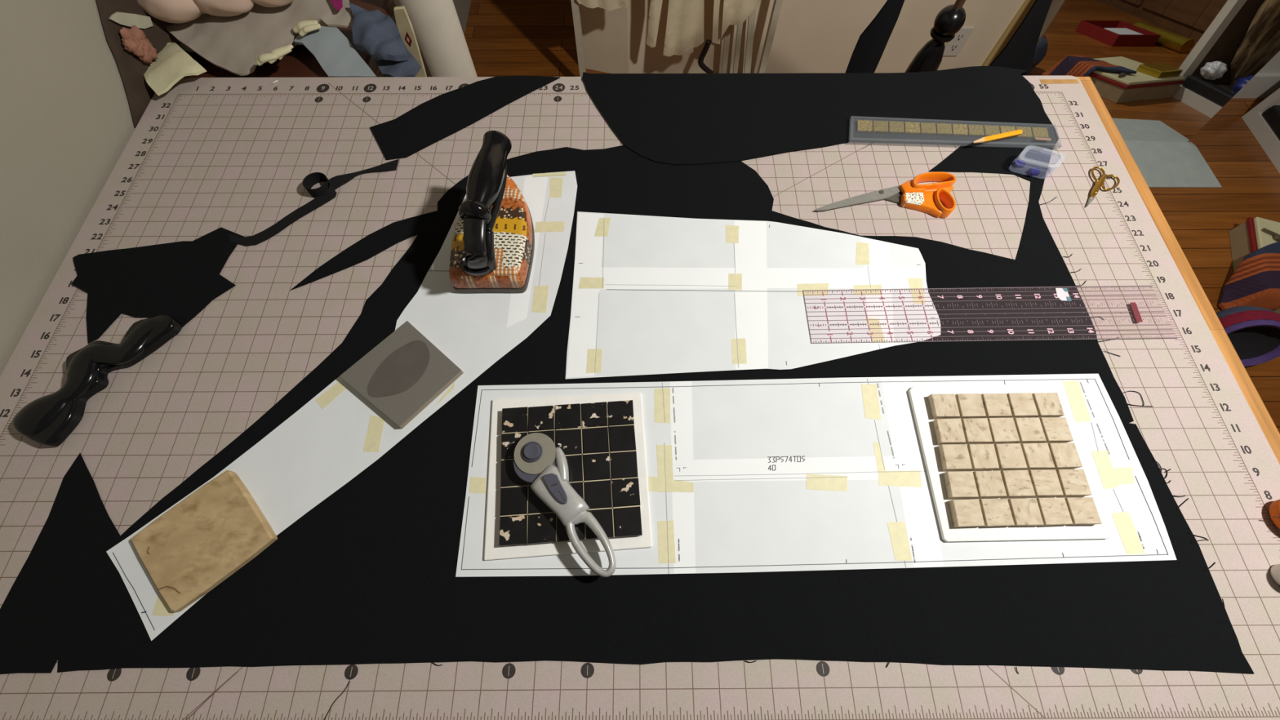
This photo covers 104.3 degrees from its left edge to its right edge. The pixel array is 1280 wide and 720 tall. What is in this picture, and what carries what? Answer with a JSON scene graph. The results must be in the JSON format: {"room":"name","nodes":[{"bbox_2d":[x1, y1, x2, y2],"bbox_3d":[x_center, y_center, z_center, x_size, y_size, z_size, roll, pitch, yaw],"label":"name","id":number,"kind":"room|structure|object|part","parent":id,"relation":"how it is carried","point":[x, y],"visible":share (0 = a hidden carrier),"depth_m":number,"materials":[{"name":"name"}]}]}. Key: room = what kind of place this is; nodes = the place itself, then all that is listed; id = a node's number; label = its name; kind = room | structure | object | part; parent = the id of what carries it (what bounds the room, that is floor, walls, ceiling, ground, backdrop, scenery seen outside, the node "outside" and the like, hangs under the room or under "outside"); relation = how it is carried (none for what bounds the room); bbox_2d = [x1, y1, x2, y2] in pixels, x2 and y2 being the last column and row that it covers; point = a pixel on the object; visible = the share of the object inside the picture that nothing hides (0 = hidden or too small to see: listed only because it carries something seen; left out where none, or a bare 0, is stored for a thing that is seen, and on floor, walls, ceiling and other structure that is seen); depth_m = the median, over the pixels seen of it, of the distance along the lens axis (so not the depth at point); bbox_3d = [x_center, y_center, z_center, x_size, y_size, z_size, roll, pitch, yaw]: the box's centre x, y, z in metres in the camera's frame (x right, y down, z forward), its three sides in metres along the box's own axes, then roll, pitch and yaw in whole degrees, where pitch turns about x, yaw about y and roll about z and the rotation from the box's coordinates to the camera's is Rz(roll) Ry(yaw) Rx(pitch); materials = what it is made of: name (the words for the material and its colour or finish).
{"room":"sewing room","nodes":[
{"label":"sewing room","id":0,"kind":"room"},
{"bbox_2d":[0,0,471,375],"bbox_3d":[-0.856,-0.864,0.700,0.133,2.370,6.800,0,66,0],"label":"wall","id":1,"kind":"structure","parent":0,"point":[66,122],"depth_m":0.66,"materials":[{"name":"paint"}]},
{"bbox_2d":[95,0,190,127],"bbox_3d":[-0.786,-0.666,0.815,0.002,0.280,0.591,0,66,0],"label":"cloth","id":2,"kind":"object","parent":1,"relation":"attached to","point":[131,68],"visible":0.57,"depth_m":0.77,"materials":[{"name":"brown fabric"}]},
{"bbox_2d":[578,3,628,73],"bbox_3d":[-0.159,-2.840,1.562,0.210,2.370,2.495,0,66,0],"label":"wall","id":3,"kind":"structure","parent":0,"point":[604,32],"depth_m":2.03,"materials":[{"name":"paint"}]},
{"bbox_2d":[626,0,1025,73],"bbox_3d":[0.732,-1.744,1.086,1.560,2.370,0.095,0,66,0],"label":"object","id":4,"kind":"structure","parent":0,"point":[811,36],"depth_m":1.99,"materials":[{"name":"paint"}]},
{"bbox_2d":[942,26,973,56],"bbox_3d":[1.282,-1.287,2.014,0.072,0.116,0.008,0,66,0],"label":"wall socket","id":5,"kind":"object","parent":4,"relation":"attached to","point":[952,48],"visible":0.85,"depth_m":2.01,"materials":[{"name":"white plastic"}]},
{"bbox_2d":[464,0,1279,433],"bbox_3d":[0.755,-0.388,1.815,7.400,0.050,6.800,0,66,0],"label":"floor","id":6,"kind":"structure","parent":0,"point":[503,37],"depth_m":1.98,"materials":[{"name":"brown wood"}]},
{"bbox_2d":[183,0,397,77],"bbox_3d":[-0.628,-0.505,1.344,0.322,0.902,0.475,0,66,0],"label":"storage chest","id":7,"kind":"object","parent":6,"relation":"on","point":[300,62],"visible":0.03,"depth_m":0.85,"materials":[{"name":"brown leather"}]},
{"bbox_2d":[143,42,206,95],"bbox_3d":[-0.767,-0.480,0.802,0.080,0.018,0.124,-42,73,-16],"label":"cloth","id":8,"kind":"object","parent":7,"relation":"on","point":[173,64],"visible":0.93,"depth_m":0.79,"materials":[{"name":"beige fabric"}]},
{"bbox_2d":[108,12,153,28],"bbox_3d":[-0.782,-0.522,0.767,0.005,0.047,0.065,0,66,0],"label":"cloth","id":9,"kind":"object","parent":8,"relation":"on","point":[129,20],"visible":1,"depth_m":0.77,"materials":[{"name":"white fabric"}]},
{"bbox_2d":[119,25,157,63],"bbox_3d":[-0.776,-0.487,0.770,0.017,0.055,0.048,0,66,0],"label":"scrap","id":10,"kind":"object","parent":8,"relation":"on","point":[134,40],"visible":1,"depth_m":0.76,"materials":[{"name":"fabric"}]},
{"bbox_2d":[180,11,328,53],"bbox_3d":[-0.693,-0.588,0.875,0.303,0.022,0.154,0,66,0],"label":"heap","id":11,"kind":"object","parent":7,"relation":"on","point":[183,46],"visible":0.02,"depth_m":0.85,"materials":[{"name":"beige fabric"}]},
{"bbox_2d":[165,0,352,75],"bbox_3d":[-0.627,-0.537,0.822,0.304,0.043,0.130,-14,67,-6],"label":"draped cloth","id":12,"kind":"object","parent":11,"relation":"on","point":[233,44],"visible":0.89,"depth_m":0.82,"materials":[{"name":"grey-brown cloth"}]},
{"bbox_2d":[137,0,202,23],"bbox_3d":[-0.751,-0.576,0.796,0.098,0.060,0.068,0,66,0],"label":"roll","id":13,"kind":"object","parent":12,"relation":"on","point":[176,11],"visible":0.94,"depth_m":0.78,"materials":[{"name":"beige fabric"}]},
{"bbox_2d":[193,0,254,16],"bbox_3d":[-0.676,-0.590,0.802,0.103,0.058,0.068,0,66,0],"label":"roll","id":14,"kind":"object","parent":12,"relation":"on","point":[213,7],"visible":1,"depth_m":0.79,"materials":[{"name":"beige fabric"}]},
{"bbox_2d":[252,0,293,7],"bbox_3d":[-0.601,-0.600,0.806,0.089,0.044,0.048,0,66,0],"label":"roll","id":15,"kind":"object","parent":12,"relation":"on","point":[268,3],"visible":1,"depth_m":0.81,"materials":[{"name":"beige fabric"}]},
{"bbox_2d":[255,44,293,66],"bbox_3d":[-0.580,-0.484,0.791,0.062,0.014,0.020,-29,70,-12],"label":"cloth","id":16,"kind":"object","parent":12,"relation":"on","point":[271,57],"visible":1,"depth_m":0.79,"materials":[{"name":"beige fabric"}]},
{"bbox_2d":[329,0,342,10],"bbox_3d":[-0.503,-0.599,0.828,0.023,0.002,0.054,-31,70,-13],"label":"ribbon","id":17,"kind":"object","parent":12,"relation":"on","point":[337,4],"visible":1,"depth_m":0.82,"materials":[{"name":"pink fabric"}]},
{"bbox_2d":[293,26,376,77],"bbox_3d":[-0.502,-0.504,0.823,0.142,0.034,0.065,41,72,16],"label":"cloth","id":18,"kind":"object","parent":7,"relation":"on","point":[332,50],"visible":1,"depth_m":0.82,"materials":[{"name":"fabric"}]},
{"bbox_2d":[292,20,321,36],"bbox_3d":[-0.548,-0.547,0.819,0.048,0.014,0.027,-12,67,-5],"label":"cloth","id":19,"kind":"object","parent":18,"relation":"on","point":[304,27],"visible":1,"depth_m":0.81,"materials":[{"name":"beige fabric"}]},
{"bbox_2d":[393,0,477,76],"bbox_3d":[-0.401,-0.517,1.264,0.102,1.060,0.102,0,66,0],"label":"roll","id":20,"kind":"object","parent":6,"relation":"on","point":[444,51],"visible":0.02,"depth_m":0.95,"materials":[{"name":"white fabric"}]},
{"bbox_2d":[393,5,426,76],"bbox_3d":[-0.429,-0.582,0.928,0.041,0.145,0.009,0,66,0],"label":"paper packet","id":21,"kind":"object","parent":20,"relation":"attached to","point":[404,25],"visible":0.81,"depth_m":0.90,"materials":[{"name":"beige paper"}]},
{"bbox_2d":[570,0,782,76],"bbox_3d":[0.132,-1.276,1.829,0.760,0.632,0.060,0,66,0],"label":"drying rack","id":22,"kind":"object","parent":6,"relation":"on","point":[777,4],"visible":0.8,"depth_m":1.93,"materials":[{"name":"white wood"}]},
{"bbox_2d":[576,0,627,10],"bbox_3d":[-0.133,-1.308,1.649,0.182,0.283,0.020,0,66,0],"label":"fabric","id":23,"kind":"object","parent":22,"relation":"hanging from","point":[609,5],"visible":1,"depth_m":1.76,"materials":[{"name":"beige fabric"}]},
{"bbox_2d":[646,0,662,47],"bbox_3d":[0.053,-1.282,1.711,0.056,0.418,0.020,0,66,0],"label":"fabric","id":24,"kind":"object","parent":22,"relation":"hanging from","point":[655,6],"visible":1,"depth_m":1.81,"materials":[{"name":"beige fabric"}]},
{"bbox_2d":[662,0,704,56],"bbox_3d":[0.164,-1.268,1.722,0.151,0.449,0.020,0,66,0],"label":"fabric","id":25,"kind":"object","parent":22,"relation":"hanging from","point":[684,32],"visible":1,"depth_m":1.82,"materials":[{"name":"beige fabric"}]},
{"bbox_2d":[711,0,722,44],"bbox_3d":[0.283,-1.286,1.707,0.045,0.407,0.007,7,67,3],"label":"fabric","id":26,"kind":"object","parent":22,"relation":"hanging from","point":[717,4],"visible":1,"depth_m":1.82,"materials":[{"name":"beige fabric"}]},
{"bbox_2d":[720,0,760,38],"bbox_3d":[0.356,-1.279,1.686,0.129,0.372,0.020,0,66,0],"label":"fabric","id":27,"kind":"object","parent":22,"relation":"hanging from","point":[735,12],"visible":1,"depth_m":1.77,"materials":[{"name":"beige fabric"}]},
{"bbox_2d":[904,0,965,72],"bbox_3d":[0.688,-0.690,1.251,0.463,1.220,0.350,0,66,0],"label":"stand","id":28,"kind":"object","parent":6,"relation":"on","point":[950,20],"visible":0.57,"depth_m":1.07,"materials":[{"name":"black wood"}]},
{"bbox_2d":[844,0,904,73],"bbox_3d":[0.466,-0.681,0.882,0.064,0.514,0.008,0,66,0],"label":"cloth tail","id":29,"kind":"object","parent":28,"relation":"hanging from","point":[871,44],"visible":0.69,"depth_m":0.98,"materials":[{"name":"black fabric"}]},
{"bbox_3d":[0.656,-0.802,0.863,0.017,0.365,0.017,0,66,0],"label":"rod","id":30,"kind":"part","parent":28,"relation":"part of","materials":[{"name":"wood"}]},
{"bbox_2d":[989,0,1052,75],"bbox_3d":[0.769,-0.661,0.857,0.134,0.485,0.008,0,66,0],"label":"cloth tail","id":31,"kind":"object","parent":28,"relation":"hanging from","point":[1019,52],"visible":0.59,"depth_m":0.96,"materials":[{"name":"fabric"}]},
{"bbox_2d":[1029,0,1279,142],"bbox_3d":[1.791,-1.173,1.583,0.818,1.005,0.182,2,66,1],"label":"leaning mirror","id":32,"kind":"object","parent":6,"relation":"on","point":[1161,69],"visible":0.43,"depth_m":1.74,"materials":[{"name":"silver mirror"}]},
{"bbox_2d":[1124,140,1222,187],"bbox_3d":[2.070,-0.780,1.958,0.314,0.004,0.260,0,66,0],"label":"floor mat","id":33,"kind":"object","parent":6,"relation":"on","point":[1162,164],"visible":0.83,"depth_m":1.95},
{"bbox_2d":[1075,76,1279,464],"bbox_3d":[-0.013,0.154,1.050,1.521,0.916,0.955,0,66,0],"label":"table","id":34,"kind":"object","parent":6,"relation":"on","point":[1262,415],"visible":0.11,"depth_m":0.67,"materials":[{"name":"brown wood"}]},
{"bbox_2d":[0,75,1279,719],"bbox_3d":[-0.027,-0.065,0.643,1.501,0.005,0.992,0,66,0],"label":"cutting mat","id":35,"kind":"object","parent":34,"relation":"on","point":[205,155],"depth_m":0.61,"materials":[{"name":"plastic"}]},
{"bbox_2d":[12,314,182,447],"bbox_3d":[-0.653,0.008,0.594,0.076,0.023,0.188,28,69,11],"label":"weight","id":36,"kind":"object","parent":35,"relation":"on","point":[49,420],"visible":1,"depth_m":0.58,"materials":[{"name":"black metal"}]},
{"bbox_2d":[71,226,244,343],"bbox_3d":[-0.636,-0.095,0.652,0.225,0.002,0.161,-13,67,-6],"label":"cloth remnant","id":37,"kind":"object","parent":35,"relation":"on","point":[177,279],"visible":1,"depth_m":0.66,"materials":[{"name":"black fabric"}]},
{"bbox_2d":[186,671,237,719],"bbox_3d":[-0.409,0.321,0.472,0.001,0.001,0.060,40,72,16],"label":"thread","id":38,"kind":"object","parent":35,"relation":"on","point":[237,672],"visible":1,"depth_m":0.47},
{"bbox_2d":[227,159,399,245],"bbox_3d":[-0.463,-0.237,0.707,0.250,0.018,0.052,-37,71,-15],"label":"ribbon","id":39,"kind":"object","parent":35,"relation":"on","point":[322,194],"visible":1,"depth_m":0.71,"materials":[{"name":"black fabric"}]},
{"bbox_2d":[324,680,350,719],"bbox_3d":[-0.288,0.324,0.472,0.003,0.001,0.039,27,69,11],"label":"thread","id":40,"kind":"object","parent":35,"relation":"on","point":[349,681],"visible":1,"depth_m":0.47},
{"bbox_2d":[375,43,421,76],"bbox_3d":[-0.414,-0.506,0.838,0.061,0.014,0.124,-33,70,-13],"label":"flap","id":41,"kind":"object","parent":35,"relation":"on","point":[410,68],"visible":0.6,"depth_m":0.83,"materials":[{"name":"blue fabric"}]},
{"bbox_2d":[348,2,408,61],"bbox_3d":[-0.436,-0.539,0.822,0.076,0.045,0.110,-17,68,-7],"label":"bundle","id":42,"kind":"object","parent":41,"relation":"on","point":[375,33],"visible":1,"depth_m":0.81,"materials":[{"name":"blue fabric"}]},
{"bbox_3d":[-0.273,-0.404,0.788,0.306,0.002,0.089,-34,71,-14],"label":"cloth strip","id":43,"kind":"part","parent":35,"relation":"part of","materials":[{"name":"black fabric"}]},
{"bbox_2d":[0,144,1254,674],"bbox_3d":[-0.010,-0.023,0.622,1.280,0.003,0.718,0,66,0],"label":"cloth yardage","id":44,"kind":"object","parent":35,"relation":"on","point":[366,575],"visible":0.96,"depth_m":0.51,"materials":[{"name":"black fabric"}]},
{"bbox_2d":[106,170,577,640],"bbox_3d":[-0.288,-0.001,0.612,0.228,0.001,0.719,30,70,12],"label":"paper pattern","id":45,"kind":"object","parent":44,"relation":"on","point":[338,433],"visible":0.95,"depth_m":0.59,"materials":[{"name":"paper"}]},
{"bbox_2d":[131,470,277,611],"bbox_3d":[-0.459,0.188,0.523,0.110,0.010,0.104,-41,72,-16],"label":"tile","id":46,"kind":"object","parent":45,"relation":"on","point":[191,548],"depth_m":0.52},
{"bbox_2d":[339,320,463,428],"bbox_3d":[-0.286,0.018,0.598,0.105,0.009,0.100,38,72,15],"label":"tile","id":47,"kind":"object","parent":45,"relation":"on","point":[404,373],"depth_m":0.59,"materials":[{"name":"grey stone"}]},
{"bbox_2d":[448,130,534,293],"bbox_3d":[-0.195,-0.193,0.629,0.102,0.121,0.189,0,66,0],"label":"iron","id":48,"kind":"object","parent":45,"relation":"on","point":[493,244],"visible":1,"depth_m":0.62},
{"bbox_2d":[565,211,940,378],"bbox_3d":[0.146,-0.094,0.653,0.475,0.001,0.254,0,66,0],"label":"paper pattern","id":49,"kind":"object","parent":44,"relation":"on","point":[651,295],"visible":1,"depth_m":0.65,"materials":[{"name":"paper"}]},
{"bbox_2d":[802,284,1179,343],"bbox_3d":[0.445,-0.060,0.637,0.464,0.002,0.083,0,66,0],"label":"ruler","id":50,"kind":"object","parent":49,"relation":"on","point":[1062,294],"visible":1,"depth_m":0.64,"materials":[{"name":"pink plastic"}]},
{"bbox_2d":[455,373,1176,577],"bbox_3d":[0.186,0.120,0.560,0.760,0.001,0.223,0,66,0],"label":"paper pattern","id":51,"kind":"object","parent":44,"relation":"on","point":[811,473],"visible":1,"depth_m":0.55,"materials":[{"name":"paper"}]},
{"bbox_2d":[484,392,652,560],"bbox_3d":[-0.080,0.121,0.552,0.177,0.012,0.177,-4,67,-2],"label":"board","id":52,"kind":"object","parent":51,"relation":"on","point":[601,437],"visible":0.89,"depth_m":0.55,"materials":[{"name":"black tile"}]},
{"bbox_2d":[513,432,616,577],"bbox_3d":[-0.074,0.146,0.521,0.053,0.020,0.170,-39,72,-15],"label":"cutter","id":53,"kind":"object","parent":52,"relation":"on","point":[537,461],"visible":1,"depth_m":0.52,"materials":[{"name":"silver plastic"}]},
{"bbox_3d":[-0.116,0.098,0.535,0.022,0.005,0.022,0,66,0],"label":"knob","id":54,"kind":"part","parent":53,"relation":"part of","materials":[{"name":"blue plastic"}]},
{"bbox_2d":[907,383,1110,542],"bbox_3d":[0.409,0.109,0.557,0.178,0.014,0.177,0,66,0],"label":"board","id":55,"kind":"object","parent":51,"relation":"on","point":[1003,462],"visible":1,"depth_m":0.55,"materials":[{"name":"stone"}]},
{"bbox_3d":[0.578,-0.288,0.724,0.068,0.023,0.042,0,66,0],"label":"box","id":56,"kind":"object","parent":44,"relation":"on","visible":0},
{"bbox_2d":[1012,160,1026,168],"bbox_3d":[0.558,-0.289,0.732,0.014,0.006,0.010,0,66,0],"label":"plastic piece","id":57,"kind":"object","parent":56,"relation":"in","point":[1017,163],"visible":1,"depth_m":0.73,"materials":[{"name":"plastic"}]},
{"bbox_2d":[1026,168,1040,175],"bbox_3d":[0.575,-0.275,0.726,0.014,0.006,0.010,0,66,0],"label":"plastic piece","id":58,"kind":"object","parent":56,"relation":"in","point":[1031,171],"visible":1,"depth_m":0.72,"materials":[{"name":"plastic"}]},
{"bbox_2d":[582,66,1058,164],"bbox_3d":[0.278,-0.352,0.853,0.743,0.185,0.205,0,66,0],"label":"cloth offcut","id":59,"kind":"object","parent":35,"relation":"on","point":[668,118],"visible":0.94,"depth_m":0.78,"materials":[{"name":"black fabric"}]},
{"bbox_2d":[857,120,1051,140],"bbox_3d":[0.476,-0.347,0.759,0.319,0.006,0.050,2,66,1],"label":"case","id":60,"kind":"object","parent":59,"relation":"on","point":[863,126],"visible":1,"depth_m":0.76,"materials":[{"name":"grey plastic"}]},
{"bbox_2d":[971,129,1022,143],"bbox_3d":[0.532,-0.333,0.745,0.084,0.008,0.008,-14,67,-6],"label":"pencil","id":61,"kind":"object","parent":60,"relation":"on","point":[1018,132],"visible":1,"depth_m":0.74,"materials":[{"name":"yellow wood"}]},
{"bbox_2d":[813,171,955,217],"bbox_3d":[0.348,-0.235,0.707,0.206,0.016,0.071,0,66,0],"label":"scissors","id":62,"kind":"object","parent":35,"relation":"on","point":[926,197],"visible":1,"depth_m":0.71,"materials":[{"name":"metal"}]},
{"bbox_3d":[0.313,-0.228,0.709,0.140,0.002,0.015,-15,67,-7],"label":"blade","id":63,"kind":"part","parent":62,"relation":"part of","materials":[{"name":"metal"}]},
{"bbox_3d":[0.319,-0.218,0.707,0.140,0.003,0.022,-14,67,-6],"label":"blade","id":64,"kind":"part","parent":62,"relation":"part of","materials":[{"name":"metal"}]},
{"bbox_3d":[0.412,-0.253,0.715,0.078,0.015,0.031,-2,66,-1],"label":"handle","id":65,"kind":"part","parent":62,"relation":"part of","materials":[{"name":"orange plastic"}]},
{"bbox_3d":[0.406,-0.222,0.702,0.068,0.016,0.041,0,66,0],"label":"handle","id":66,"kind":"part","parent":62,"relation":"part of","materials":[{"name":"orange plastic"}]},
{"bbox_2d":[1085,166,1119,207],"bbox_3d":[0.669,-0.246,0.718,0.039,0.006,0.084,23,68,9],"label":"scissors","id":67,"kind":"object","parent":35,"relation":"on","point":[1099,183],"visible":1,"depth_m":0.72,"materials":[{"name":"gold metal"}]},
{"bbox_3d":[0.643,-0.227,0.711,0.006,0.003,0.027,35,71,14],"label":"blade","id":68,"kind":"part","parent":67,"relation":"part of","materials":[{"name":"metal"}]},
{"bbox_2d":[1269,499,1279,528],"bbox_3d":[0.699,0.167,0.528,0.042,0.026,0.042,-37,72,-15],"label":"pincushion","id":69,"kind":"object","parent":35,"relation":"on","point":[1274,508],"visible":1,"depth_m":0.53,"materials":[{"name":"orange fabric"}]},
{"bbox_2d":[1270,564,1279,585],"bbox_3d":[0.667,0.220,0.506,0.024,0.024,0.024,0,66,0],"label":"thread spool","id":70,"kind":"object","parent":35,"relation":"on","point":[1274,570],"visible":1,"depth_m":0.51},
{"bbox_2d":[1215,306,1279,366],"bbox_3d":[1.904,-0.079,1.574,0.199,0.199,0.174,0,66,0],"label":"striped fabric","id":71,"kind":"object","parent":6,"relation":"on","point":[1254,332],"visible":0.64,"depth_m":1.55,"materials":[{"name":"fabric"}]},
{"bbox_3d":[1.911,-0.099,1.591,0.185,0.185,0.126,0,66,0],"label":"crown","id":72,"kind":"part","parent":71,"relation":"part of","materials":[{"name":"blue fabric"}]},
{"bbox_2d":[1228,217,1279,314],"bbox_3d":[2.261,-0.295,1.695,0.348,0.101,0.340,19,68,8],"label":"trinket box","id":73,"kind":"object","parent":6,"relation":"on","point":[1255,233],"visible":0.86,"depth_m":1.74,"materials":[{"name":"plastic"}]},
{"bbox_2d":[1217,240,1279,310],"bbox_3d":[2.109,-0.289,1.685,0.137,0.101,0.344,31,70,13],"label":"striped fabric","id":74,"kind":"object","parent":73,"relation":"on","point":[1255,282],"visible":0.85,"depth_m":1.66,"materials":[{"name":"orange fabric"}]},
{"bbox_3d":[2.262,-0.307,1.667,0.334,0.014,0.328,19,68,8],"label":"lid","id":75,"kind":"part","parent":73,"relation":"part of","materials":[{"name":"beige plastic"}]},
{"bbox_2d":[1241,88,1279,173],"bbox_3d":[2.684,-0.896,1.319,0.382,1.270,0.795,0,66,0],"label":"cabinet","id":76,"kind":"object","parent":6,"relation":"on","point":[1266,137],"visible":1,"depth_m":1.98,"materials":[{"name":"white wood"}]},
{"bbox_3d":[2.682,-1.256,1.451,0.382,1.223,0.030,0,66,0],"label":"panel","id":77,"kind":"part","parent":76,"relation":"part of","materials":[{"name":"white wood"}]},
{"bbox_2d":[1262,105,1279,139],"bbox_3d":[2.518,-0.683,1.843,0.043,0.045,0.685,0,66,0],"label":"mat","id":78,"kind":"object","parent":76,"relation":"on","point":[1272,116],"visible":1,"depth_m":1.96,"materials":[{"name":"black"}]},
{"bbox_2d":[1037,0,1279,73],"bbox_3d":[2.984,-1.653,1.050,2.937,2.370,0.115,0,66,0],"label":"wall","id":79,"kind":"structure","parent":0,"point":[1273,66],"depth_m":1.89,"materials":[{"name":"white paint"}]},
{"bbox_2d":[981,0,1035,66],"bbox_3d":[1.482,-1.696,1.066,0.064,2.370,0.016,0,66,0],"label":"trim","id":80,"kind":"structure","parent":79,"relation":"attached to","point":[1026,6],"depth_m":1.97,"materials":[{"name":"beige paint"}]},
{"bbox_2d":[1232,72,1279,97],"bbox_3d":[2.983,-1.138,2.063,2.937,0.100,0.020,0,66,0],"label":"baseboard","id":81,"kind":"structure","parent":79,"relation":"attached to","point":[1261,85],"depth_m":2.06,"materials":[{"name":"white paint"}]}
]}

